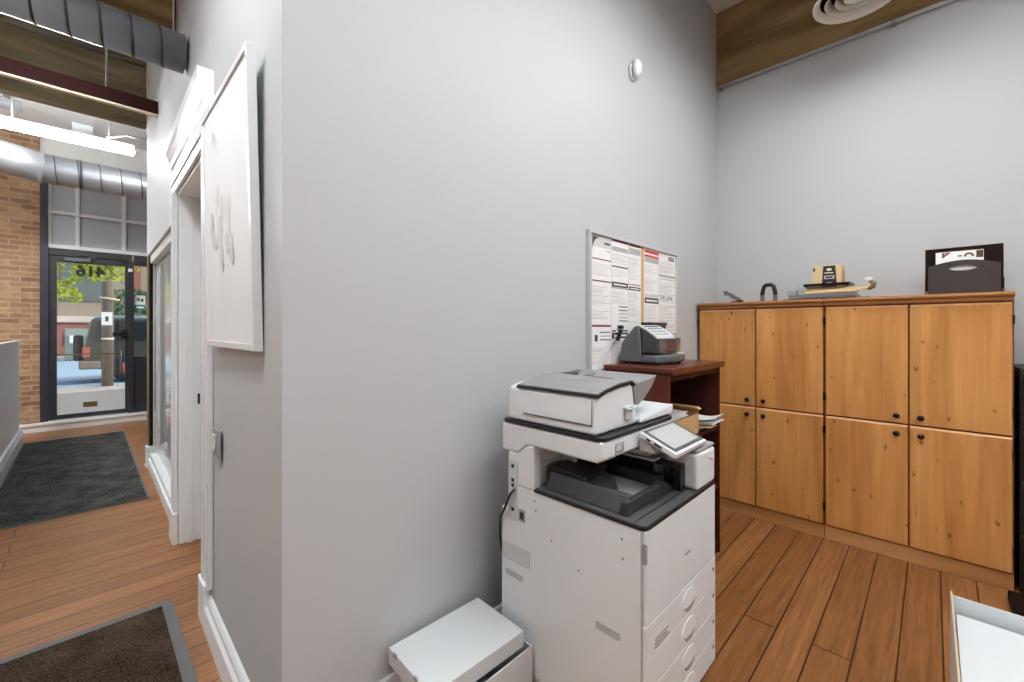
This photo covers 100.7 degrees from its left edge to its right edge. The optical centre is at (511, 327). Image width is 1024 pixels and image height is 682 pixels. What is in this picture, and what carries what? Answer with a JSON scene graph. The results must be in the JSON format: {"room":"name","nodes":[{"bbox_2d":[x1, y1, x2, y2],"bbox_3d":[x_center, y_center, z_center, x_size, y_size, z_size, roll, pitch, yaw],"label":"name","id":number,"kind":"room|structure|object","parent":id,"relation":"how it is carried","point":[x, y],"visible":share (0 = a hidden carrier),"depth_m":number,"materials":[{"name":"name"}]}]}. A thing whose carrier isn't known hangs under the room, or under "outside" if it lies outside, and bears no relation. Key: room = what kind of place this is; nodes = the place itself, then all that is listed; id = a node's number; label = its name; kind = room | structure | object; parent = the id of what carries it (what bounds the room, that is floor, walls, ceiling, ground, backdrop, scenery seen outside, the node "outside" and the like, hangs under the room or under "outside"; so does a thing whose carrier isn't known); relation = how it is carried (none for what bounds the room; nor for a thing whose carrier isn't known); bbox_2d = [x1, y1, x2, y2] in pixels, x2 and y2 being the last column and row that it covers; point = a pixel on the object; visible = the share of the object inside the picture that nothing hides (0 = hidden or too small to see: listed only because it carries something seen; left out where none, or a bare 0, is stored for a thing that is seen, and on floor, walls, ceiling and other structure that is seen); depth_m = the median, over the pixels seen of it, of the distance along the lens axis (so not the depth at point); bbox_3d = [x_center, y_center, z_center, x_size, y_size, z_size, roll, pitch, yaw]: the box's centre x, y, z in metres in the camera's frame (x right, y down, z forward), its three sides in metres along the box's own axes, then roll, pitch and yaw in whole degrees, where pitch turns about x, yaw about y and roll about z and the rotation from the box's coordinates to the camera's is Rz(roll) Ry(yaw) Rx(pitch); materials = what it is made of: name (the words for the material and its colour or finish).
{"room":"office copy room","nodes":[
{"label":"office copy room","id":0,"kind":"room"},
{"bbox_2d":[0,341,23,484],"bbox_3d":[-4.741,0.810,3.883,4.200,1.280,0.070,0,0,45],"label":"wall","id":1,"kind":"structure","parent":0,"point":[9,353],"depth_m":4.60,"materials":[{"name":"white paint"}]},
{"bbox_2d":[0,340,19,344],"bbox_3d":[-4.751,0.161,3.868,4.213,0.016,0.039,0,0,45],"label":"trim","id":2,"kind":"structure","parent":1,"relation":"on","point":[13,341],"depth_m":4.68,"materials":[{"name":"white paint"}]},
{"bbox_2d":[0,127,39,424],"bbox_3d":[-8.110,-0.700,4.776,0.360,4.300,3.750,0,0,45],"label":"wall","id":3,"kind":"structure","parent":0,"point":[19,197],"depth_m":5.87,"materials":[{"name":"beige brick"}]},
{"bbox_2d":[40,247,133,421],"bbox_3d":[-6.329,0.092,6.352,0.187,2.484,0.993,0,0,45],"label":"door","id":4,"kind":"structure","parent":3,"relation":"in","point":[53,406],"depth_m":6.21,"materials":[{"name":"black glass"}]},
{"bbox_2d":[40,136,146,173],"bbox_3d":[-4.354,-2.510,8.587,0.320,0.680,6.949,0,0,45],"label":"wall","id":5,"kind":"structure","parent":0,"point":[137,162],"depth_m":6.40,"materials":[{"name":"white paint"}]},
{"bbox_2d":[40,183,146,255],"bbox_3d":[-5.861,-1.660,6.871,0.120,1.018,2.388,0,0,45],"label":"window","id":6,"kind":"structure","parent":5,"relation":"in","point":[72,218],"depth_m":6.39,"materials":[{"name":"glass"}]},
{"bbox_2d":[147,0,263,681],"bbox_3d":[-2.272,-0.700,3.005,0.180,4.300,4.303,0,0,-45],"label":"wall","id":7,"kind":"structure","parent":0,"point":[215,31],"depth_m":1.75,"materials":[{"name":"grey paint"}]},
{"bbox_2d":[148,231,170,519],"bbox_3d":[-3.041,0.350,3.711,0.080,2.199,1.986,0,0,-45],"label":"window","id":8,"kind":"structure","parent":7,"relation":"in","point":[159,463],"depth_m":3.97,"materials":[{"name":"white paint"}]},
{"bbox_2d":[164,65,213,626],"bbox_3d":[-1.844,0.120,2.521,1.370,2.660,0.256,0,0,45],"label":"door","id":9,"kind":"structure","parent":7,"relation":"in","point":[191,356],"depth_m":2.84,"materials":[{"name":"white paint"}]},
{"bbox_2d":[211,427,220,460],"bbox_3d":[-1.324,0.517,1.895,0.140,0.130,0.016,0,0,45],"label":"light switch","id":10,"kind":"object","parent":7,"relation":"attached to","point":[216,435],"visible":1,"depth_m":1.89,"materials":[{"name":"grey plastic"}]},
{"bbox_2d":[203,594,249,681],"bbox_3d":[-1.087,1.367,1.656,0.029,0.165,1.081,0,0,-45],"label":"baseboard","id":11,"kind":"structure","parent":7,"relation":"attached to","point":[230,668],"depth_m":1.79,"materials":[{"name":"white paint"}]},
{"bbox_2d":[201,40,262,350],"bbox_3d":[-1.116,-0.429,1.662,0.764,1.012,0.051,0,0,45],"label":"picture","id":12,"kind":"object","parent":7,"relation":"attached to","point":[229,125],"visible":1,"depth_m":1.55,"materials":[{"name":"white paper"}]},
{"bbox_2d":[0,0,743,150],"bbox_3d":[-1.354,-2.900,2.965,12.700,0.100,10.900,0,0,45],"label":"ceiling","id":13,"kind":"structure","parent":0,"point":[35,112],"depth_m":5.79,"materials":[{"name":"white paint"}]},
{"bbox_2d":[0,94,22,112],"bbox_3d":[-6.378,-2.650,3.867,0.200,0.400,4.700,0,0,45],"label":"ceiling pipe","id":14,"kind":"object","parent":13,"relation":"hanging from","point":[5,101],"visible":0.13,"depth_m":4.67,"materials":[{"name":"silver metal"}]},
{"bbox_2d":[0,96,137,155],"bbox_3d":[-5.827,-2.491,4.067,0.110,0.713,3.360,0,0,45],"label":"fluorescent light","id":15,"kind":"object","parent":13,"relation":"hanging from","point":[11,123],"visible":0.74,"depth_m":4.79,"materials":[{"name":"white paint"}]},
{"bbox_2d":[0,118,133,155],"bbox_3d":[-5.832,-2.170,4.061,0.110,0.069,3.305,0,0,45],"label":"diffuser","id":16,"kind":"object","parent":15,"relation":"attached to","point":[7,123],"depth_m":4.80,"materials":[{"name":"white plastic"}]},
{"bbox_2d":[106,135,146,140],"bbox_3d":[-4.664,-2.298,5.142,0.378,0.089,0.049,0,0,-38],"label":"conduit","id":17,"kind":"object","parent":15,"relation":"attached to","point":[116,136],"visible":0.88,"depth_m":5.12,"materials":[{"name":"white metal"}]},
{"bbox_2d":[0,13,146,129],"bbox_3d":[-5.547,-2.493,2.873,0.120,0.715,4.660,0,0,45],"label":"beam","id":18,"kind":"structure","parent":13,"relation":"attached to","point":[17,43],"depth_m":4.09,"materials":[{"name":"brown wood"}]},
{"bbox_2d":[0,17,144,67],"bbox_3d":[-5.465,-2.750,2.847,0.028,0.028,4.540,0,0,45],"label":"conduit","id":19,"kind":"object","parent":18,"relation":"attached to","point":[1,18],"visible":1,"depth_m":4.05,"materials":[{"name":"metal"}]},
{"bbox_2d":[0,139,146,199],"bbox_3d":[-3.778,-2.318,6.893,0.899,1.061,7.542,0,0,45],"label":"air duct","id":20,"kind":"object","parent":13,"relation":"hanging from","point":[15,160],"visible":0.5,"depth_m":5.30,"materials":[{"name":"metal"}]},
{"bbox_2d":[0,48,157,117],"bbox_3d":[-4.726,-2.347,2.120,0.105,1.002,4.549,0,0,45],"label":"steel beam","id":21,"kind":"structure","parent":13,"relation":"attached to","point":[10,68],"depth_m":3.36,"materials":[{"name":"brown metal"}]},
{"bbox_2d":[71,122,92,135],"bbox_3d":[-5.969,-2.759,5.892,0.227,0.178,0.210,0,0,45],"label":"emergency light","id":22,"kind":"object","parent":13,"relation":"attached to","point":[76,127],"visible":0.88,"depth_m":5.89,"materials":[{"name":"white paint"}]},
{"bbox_2d":[0,0,186,73],"bbox_3d":[-3.585,-2.191,0.931,0.226,1.317,4.569,0,0,45],"label":"air duct","id":23,"kind":"object","parent":13,"relation":"hanging from","point":[96,22],"visible":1,"depth_m":2.26,"materials":[{"name":"metal"}]},
{"bbox_2d":[98,0,172,29],"bbox_3d":[-3.979,-2.400,1.287,0.140,0.900,4.620,0,0,45],"label":"beam","id":24,"kind":"structure","parent":13,"relation":"attached to","point":[156,11],"depth_m":2.79,"materials":[{"name":"brown wood"}]},
{"bbox_2d":[812,0,890,23],"bbox_3d":[2.119,-2.435,2.603,0.450,0.826,0.450,0,0,45],"label":"ceiling vent","id":25,"kind":"object","parent":13,"relation":"in","point":[837,11],"visible":1,"depth_m":2.73,"materials":[{"name":"white metal"}]},
{"bbox_2d":[264,0,716,681],"bbox_3d":[0.576,-0.700,2.692,0.180,4.300,3.791,0,0,45],"label":"wall","id":26,"kind":"structure","parent":0,"point":[437,173],"depth_m":1.64,"materials":[{"name":"grey paint"}]},
{"bbox_2d":[378,603,501,681],"bbox_3d":[0.601,1.352,2.567,0.029,0.196,3.610,0,0,45],"label":"baseboard","id":27,"kind":"structure","parent":26,"relation":"attached to","point":[393,677],"depth_m":1.54,"materials":[{"name":"white paint"}]},
{"bbox_2d":[586,228,677,370],"bbox_3d":[0.842,-0.152,2.813,0.026,0.824,1.168,0,0,45],"label":"bulletin board","id":28,"kind":"object","parent":26,"relation":"attached to","point":[589,231],"visible":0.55,"depth_m":2.41,"materials":[{"name":"metal"}]},
{"bbox_2d":[592,234,640,369],"bbox_3d":[0.654,-0.145,2.623,0.003,0.790,0.585,0,0,45],"label":"poster","id":29,"kind":"object","parent":28,"relation":"attached to","point":[616,265],"visible":0.85,"depth_m":2.58,"materials":[{"name":"white paper"}]},
{"bbox_2d":[644,248,674,332],"bbox_3d":[1.065,-0.251,3.037,0.003,0.582,0.490,0,0,45],"label":"poster","id":30,"kind":"object","parent":28,"relation":"attached to","point":[659,268],"visible":0.91,"depth_m":3.02,"materials":[{"name":"white paper"}]},
{"bbox_2d":[628,59,642,80],"bbox_3d":[0.810,-1.684,2.754,0.062,0.138,0.110,0,0,45],"label":"sensor","id":31,"kind":"object","parent":26,"relation":"attached to","point":[635,69],"visible":1,"depth_m":2.73,"materials":[{"name":"white paint"}]},
{"bbox_2d":[0,419,1023,681],"bbox_3d":[-1.198,1.475,2.810,12.060,0.050,10.700,0,0,45],"label":"floor","id":32,"kind":"structure","parent":0,"point":[791,605],"depth_m":2.33,"materials":[{"name":"brown wood"}]},
{"bbox_2d":[0,431,148,529],"bbox_3d":[-4.591,1.443,4.446,3.300,0.012,0.930,0,0,45],"label":"door mat","id":33,"kind":"object","parent":32,"relation":"on","point":[57,478],"visible":1,"depth_m":4.02,"materials":[{"name":"grey carpet"}]},
{"bbox_2d":[19,410,155,433],"bbox_3d":[-6.052,1.393,6.749,0.500,0.115,2.950,0,0,45],"label":"step","id":34,"kind":"structure","parent":32,"relation":"on","point":[70,423],"depth_m":6.21,"materials":[{"name":"white paint"}]},
{"bbox_2d":[0,599,197,681],"bbox_3d":[-1.638,1.443,1.419,1.424,0.012,0.945,0,0,45],"label":"door mat","id":35,"kind":"object","parent":32,"relation":"on","point":[148,644],"visible":1,"depth_m":1.86,"materials":[{"name":"brown carpet"}]},
{"bbox_2d":[145,256,154,467],"bbox_3d":[-3.792,0.350,4.441,0.100,2.199,0.078,0,0,45],"label":"post","id":36,"kind":"object","parent":32,"relation":"on","point":[150,447],"visible":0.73,"depth_m":4.42,"materials":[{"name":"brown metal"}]},
{"bbox_2d":[389,598,531,681],"bbox_3d":[-0.182,1.289,1.539,0.304,0.320,0.428,0,0,45],"label":"storage box","id":37,"kind":"object","parent":32,"relation":"on","point":[474,642],"visible":1,"depth_m":1.52,"materials":[{"name":"grey plastic"}]},
{"bbox_2d":[502,368,714,681],"bbox_3d":[0.383,0.820,1.700,0.632,1.257,0.582,0,0,45],"label":"copier","id":38,"kind":"object","parent":32,"relation":"on","point":[608,522],"visible":0.96,"depth_m":1.51,"materials":[{"name":"white plastic"}]},
{"bbox_2d":[499,488,515,553],"bbox_3d":[-0.027,1.033,1.722,0.054,0.813,0.152,0,0,-12],"label":"cable","id":39,"kind":"object","parent":38,"relation":"attached to","point":[514,489],"visible":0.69,"depth_m":1.70,"materials":[{"name":"black plastic"}]},
{"bbox_2d":[560,368,655,404],"bbox_3d":[0.376,0.243,1.798,0.400,0.104,0.201,0,0,45],"label":"tray","id":40,"kind":"object","parent":38,"relation":"on","point":[640,385],"depth_m":1.71,"materials":[{"name":"grey plastic"}]},
{"bbox_2d":[546,459,671,515],"bbox_3d":[0.354,0.564,1.598,0.370,0.077,0.336,0,0,45],"label":"tray","id":41,"kind":"object","parent":38,"relation":"on","point":[617,487],"depth_m":1.55,"materials":[{"name":"grey plastic"}]},
{"bbox_2d":[604,359,724,553],"bbox_3d":[0.955,0.831,2.610,0.413,1.234,0.780,0,0,45],"label":"bookcase","id":42,"kind":"object","parent":32,"relation":"on","point":[692,382],"visible":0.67,"depth_m":2.73,"materials":[{"name":"brown wood"}]},
{"bbox_2d":[620,322,684,364],"bbox_3d":[0.900,0.089,2.635,0.279,0.250,0.412,0,0,45],"label":"meter","id":43,"kind":"object","parent":42,"relation":"on","point":[648,342],"visible":0.99,"depth_m":2.51,"materials":[{"name":"grey plastic"}]},
{"bbox_2d":[599,325,623,369],"bbox_3d":[0.588,0.142,2.511,0.025,0.316,0.248,0,0,45],"label":"power cord","id":44,"kind":"object","parent":43,"relation":"attached to","point":[619,330],"visible":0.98,"depth_m":2.55,"materials":[{"name":"grey plastic"}]},
{"bbox_2d":[670,403,700,433],"bbox_3d":[0.900,0.551,2.496,0.260,0.152,0.430,0,0,45],"label":"cardboard box","id":45,"kind":"object","parent":42,"relation":"on","point":[691,422],"visible":0.27,"depth_m":2.54,"materials":[{"name":"brown cardboard"}]},
{"bbox_3d":[1.090,0.616,2.765,0.310,0.023,0.240,0,0,45],"label":"paper ream","id":46,"kind":"object","parent":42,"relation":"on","visible":0},
{"bbox_2d":[699,424,715,427],"bbox_3d":[1.120,0.595,2.625,0.250,0.016,0.096,0,0,45],"label":"envelope","id":47,"kind":"object","parent":46,"relation":"on","point":[700,425],"visible":0.36,"depth_m":2.56,"materials":[{"name":"beige paper"}]},
{"bbox_2d":[699,419,723,424],"bbox_3d":[1.157,0.576,2.670,0.280,0.018,0.180,0,0,45],"label":"paper sheet","id":48,"kind":"object","parent":46,"relation":"on","point":[720,420],"visible":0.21,"depth_m":2.56,"materials":[{"name":"white paper"}]},
{"bbox_2d":[699,418,721,422],"bbox_3d":[1.147,0.568,2.666,0.270,0.015,0.160,0,0,45],"label":"paper sheet","id":49,"kind":"object","parent":48,"relation":"on","point":[717,419],"visible":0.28,"depth_m":2.59,"materials":[{"name":"white paper"}]},
{"bbox_2d":[699,413,723,419],"bbox_3d":[1.161,0.544,2.673,0.280,0.032,0.150,0,0,45],"label":"paper sheet","id":50,"kind":"object","parent":49,"relation":"on","point":[701,417],"visible":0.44,"depth_m":2.61,"materials":[{"name":"white paper"}]},
{"bbox_2d":[697,299,824,537],"bbox_3d":[1.998,0.624,3.367,0.848,1.648,0.505,0,0,45],"label":"storage cabinet","id":51,"kind":"object","parent":32,"relation":"on","point":[772,376],"visible":0.94,"depth_m":3.13,"materials":[{"name":"brown wood"}]},
{"bbox_2d":[723,291,742,301],"bbox_3d":[1.831,-0.254,3.515,0.175,0.106,0.030,0,0,45],"label":"stapler","id":52,"kind":"object","parent":51,"relation":"on","point":[734,297],"visible":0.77,"depth_m":3.50,"materials":[{"name":"grey metal"}]},
{"bbox_2d":[760,283,777,300],"bbox_3d":[2.034,-0.278,3.353,0.138,0.155,0.075,0,0,45],"label":"hole punch","id":53,"kind":"object","parent":51,"relation":"on","point":[762,297],"visible":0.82,"depth_m":3.35,"materials":[{"name":"black plastic"}]},
{"bbox_2d":[824,291,1014,590],"bbox_3d":[2.600,0.624,2.770,0.848,1.648,0.505,0,0,45],"label":"storage cabinet","id":54,"kind":"object","parent":32,"relation":"on","point":[919,392],"visible":1,"depth_m":2.57,"materials":[{"name":"brown wood"}]},
{"bbox_2d":[787,277,876,299],"bbox_3d":[2.329,-0.271,3.102,0.534,0.140,0.316,0,0,45],"label":"cutter","id":55,"kind":"object","parent":54,"relation":"on","point":[815,294],"visible":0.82,"depth_m":2.97,"materials":[{"name":"beige wood"}]},
{"bbox_2d":[807,286,858,294],"bbox_3d":[2.347,-0.266,3.102,0.270,0.046,0.250,0,0,45],"label":"stack","id":56,"kind":"object","parent":55,"relation":"on","point":[810,289],"visible":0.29,"depth_m":3.01,"materials":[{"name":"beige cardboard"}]},
{"bbox_2d":[803,282,854,288],"bbox_3d":[2.314,-0.304,3.098,0.272,0.030,0.262,0,0,45],"label":"tray","id":57,"kind":"object","parent":56,"relation":"on","point":[808,286],"visible":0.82,"depth_m":3.00,"materials":[{"name":"black plastic"}]},
{"bbox_2d":[812,264,844,286],"bbox_3d":[2.306,-0.373,3.088,0.172,0.158,0.168,0,0,45],"label":"printed box","id":58,"kind":"object","parent":57,"relation":"on","point":[829,273],"visible":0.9,"depth_m":3.03,"materials":[{"name":"beige cardboard"}]},
{"bbox_2d":[842,269,844,281],"bbox_3d":[2.369,-0.369,3.031,0.001,0.090,0.120,0,0,45],"label":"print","id":59,"kind":"object","parent":58,"relation":"attached to","point":[843,270],"depth_m":3.03,"materials":[{"name":"cardboard"}]},
{"bbox_2d":[925,242,1004,294],"bbox_3d":[2.771,-0.353,2.606,0.337,0.305,0.080,0,0,45],"label":"file holder","id":60,"kind":"object","parent":54,"relation":"on","point":[988,276],"visible":0.69,"depth_m":2.57,"materials":[{"name":"black plastic"}]},
{"bbox_2d":[936,249,983,269],"bbox_3d":[2.747,-0.343,2.605,0.203,0.260,0.008,0,0,45],"label":"magazine","id":61,"kind":"object","parent":60,"relation":"in","point":[978,254],"visible":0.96,"depth_m":2.60,"materials":[{"name":"white paper"}]},
{"bbox_2d":[950,591,1023,681],"bbox_3d":[1.645,1.242,1.203,0.560,0.413,0.785,0,0,45],"label":"carton","id":62,"kind":"object","parent":32,"relation":"on","point":[987,642],"visible":1,"depth_m":1.50,"materials":[{"name":"white cardboard"}]},
{"bbox_2d":[1008,590,1023,616],"bbox_3d":[2.728,1.427,2.048,0.415,0.045,0.250,0,0,45],"label":"flat box","id":63,"kind":"object","parent":32,"relation":"on","point":[1016,600],"visible":0.88,"depth_m":2.18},
{"bbox_2d":[1014,364,1023,589],"bbox_3d":[3.141,0.834,2.230,0.645,1.228,0.490,0,0,45],"label":"filing cabinet","id":64,"kind":"object","parent":32,"relation":"on","point":[1018,368],"visible":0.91,"depth_m":2.31,"materials":[{"name":"black metal"}]},
{"bbox_2d":[717,0,1023,363],"bbox_3d":[3.554,-0.700,2.300,4.598,4.300,0.150,0,0,45],"label":"wall","id":65,"kind":"structure","parent":0,"point":[870,153],"depth_m":3.06,"materials":[{"name":"grey paint"}]},
{"bbox_2d":[716,0,943,86],"bbox_3d":[3.493,-2.514,2.236,4.594,0.668,0.026,0,0,45],"label":"ceiling","id":66,"kind":"structure","parent":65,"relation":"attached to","point":[752,36],"depth_m":3.52,"materials":[{"name":"brown wood"}]},
{"bbox_2d":[716,0,956,87],"bbox_3d":[3.490,-2.171,2.233,4.594,0.015,0.032,0,0,45],"label":"ledge","id":67,"kind":"object","parent":65,"relation":"attached to","point":[944,0],"visible":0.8,"depth_m":3.20,"materials":[{"name":"wood"}]},
{"bbox_2d":[716,0,953,90],"bbox_3d":[3.413,-2.154,2.294,4.388,0.019,0.056,0,0,45],"label":"conduit","id":68,"kind":"object","parent":67,"relation":"attached to","point":[892,23],"visible":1,"depth_m":3.18,"materials":[{"name":"metal"}]},
{"bbox_3d":[-3.498,-0.360,9.428,0.250,3.620,4.550,0,0,45],"label":"wall","id":69,"kind":"structure","parent":0,"visible":0},
{"bbox_2d":[134,255,155,411],"bbox_3d":[-5.514,0.092,7.227,0.110,2.484,1.394,0,0,45],"label":"window","id":70,"kind":"structure","parent":69,"relation":"in","point":[140,362],"depth_m":6.76,"materials":[{"name":"clear glass"}]},
{"label":"outside","id":71,"kind":"structure","parent":0,"visible":0},
{"bbox_3d":[-18.478,1.500,25.394,1.990,0.140,70.000,0,0,45],"label":"sidewalk","id":72,"kind":"object","parent":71,"visible":0},
{"bbox_2d":[57,256,155,353],"bbox_3d":[-18.870,-4.060,27.193,0.900,10.980,40.000,0,0,45],"label":"building","id":73,"kind":"structure","parent":72,"relation":"on","point":[69,315],"depth_m":22.66,"materials":[{"name":"red brick"}]},
{"bbox_2d":[114,289,146,315],"bbox_3d":[-20.665,-0.350,23.044,0.677,3.631,1.810,0,0,45],"label":"shrub","id":74,"kind":"object","parent":72,"relation":"on","point":[117,306],"visible":0.16,"depth_m":22.82,"materials":[{"name":"green plant"}]},
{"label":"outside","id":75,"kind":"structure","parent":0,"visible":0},
{"bbox_2d":[57,383,124,393],"bbox_3d":[-5.170,1.520,12.180,5.899,0.100,70.000,0,0,45],"label":"sidewalk","id":76,"kind":"structure","parent":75,"point":[115,386],"depth_m":10.30,"materials":[{"name":"concrete"}]},
{"bbox_2d":[57,262,139,304],"bbox_3d":[-9.943,-1.344,7.991,1.348,5.628,4.598,0,0,45],"label":"street tree","id":77,"kind":"object","parent":76,"relation":"on","point":[71,291],"visible":0.24,"depth_m":8.67,"materials":[{"name":"green plant"}]},
{"bbox_2d":[100,267,119,385],"bbox_3d":[-10.243,-1.791,10.791,0.294,6.518,0.370,0,0,45],"label":"utility pole","id":78,"kind":"object","parent":76,"relation":"on","point":[107,287],"visible":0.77,"depth_m":10.70,"materials":[{"name":"brown wood"}]},
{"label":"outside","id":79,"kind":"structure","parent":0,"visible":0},
{"bbox_2d":[57,359,124,387],"bbox_3d":[-12.517,1.560,19.476,14.790,0.100,70.000,0,0,45],"label":"road","id":80,"kind":"structure","parent":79,"point":[69,374],"depth_m":13.20,"materials":[{"name":"asphalt"}]},
{"bbox_2d":[65,329,87,360],"bbox_3d":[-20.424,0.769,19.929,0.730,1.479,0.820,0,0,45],"label":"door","id":81,"kind":"structure","parent":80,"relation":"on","point":[69,333],"depth_m":19.56,"materials":[{"name":"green metal"}]},
{"bbox_2d":[73,315,155,380],"bbox_3d":[-10.438,0.580,13.437,2.050,1.859,4.820,0,0,45],"label":"car","id":82,"kind":"object","parent":80,"relation":"on","point":[93,338],"visible":0.38,"depth_m":11.71,"materials":[{"name":"green paint"}]},
{"bbox_2d":[82,347,89,357],"bbox_3d":[-11.435,0.650,11.390,0.200,0.280,0.150,0,0,45],"label":"tail lamp","id":83,"kind":"object","parent":82,"relation":"attached to","point":[85,350],"depth_m":11.32,"materials":[{"name":"red plastic"}]},
{"bbox_3d":[0.880,0.517,2.483,0.206,0.005,0.277,0,0,45],"label":"paper sheet","id":84,"kind":"object","parent":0,"visible":0},
{"bbox_3d":[0.879,0.511,2.482,0.207,0.010,0.278,0,0,45],"label":"paper sheet","id":85,"kind":"object","parent":84,"relation":"on","visible":0},
{"bbox_3d":[0.867,0.505,2.469,0.184,0.009,0.263,0,0,45],"label":"paper sheet","id":86,"kind":"object","parent":85,"relation":"on","visible":0},
{"bbox_2d":[670,409,687,417],"bbox_3d":[0.888,0.499,2.491,0.185,0.009,0.263,0,0,45],"label":"paper sheet","id":87,"kind":"object","parent":86,"relation":"on","point":[674,413],"visible":0.29,"depth_m":2.49,"materials":[{"name":"white paper"}]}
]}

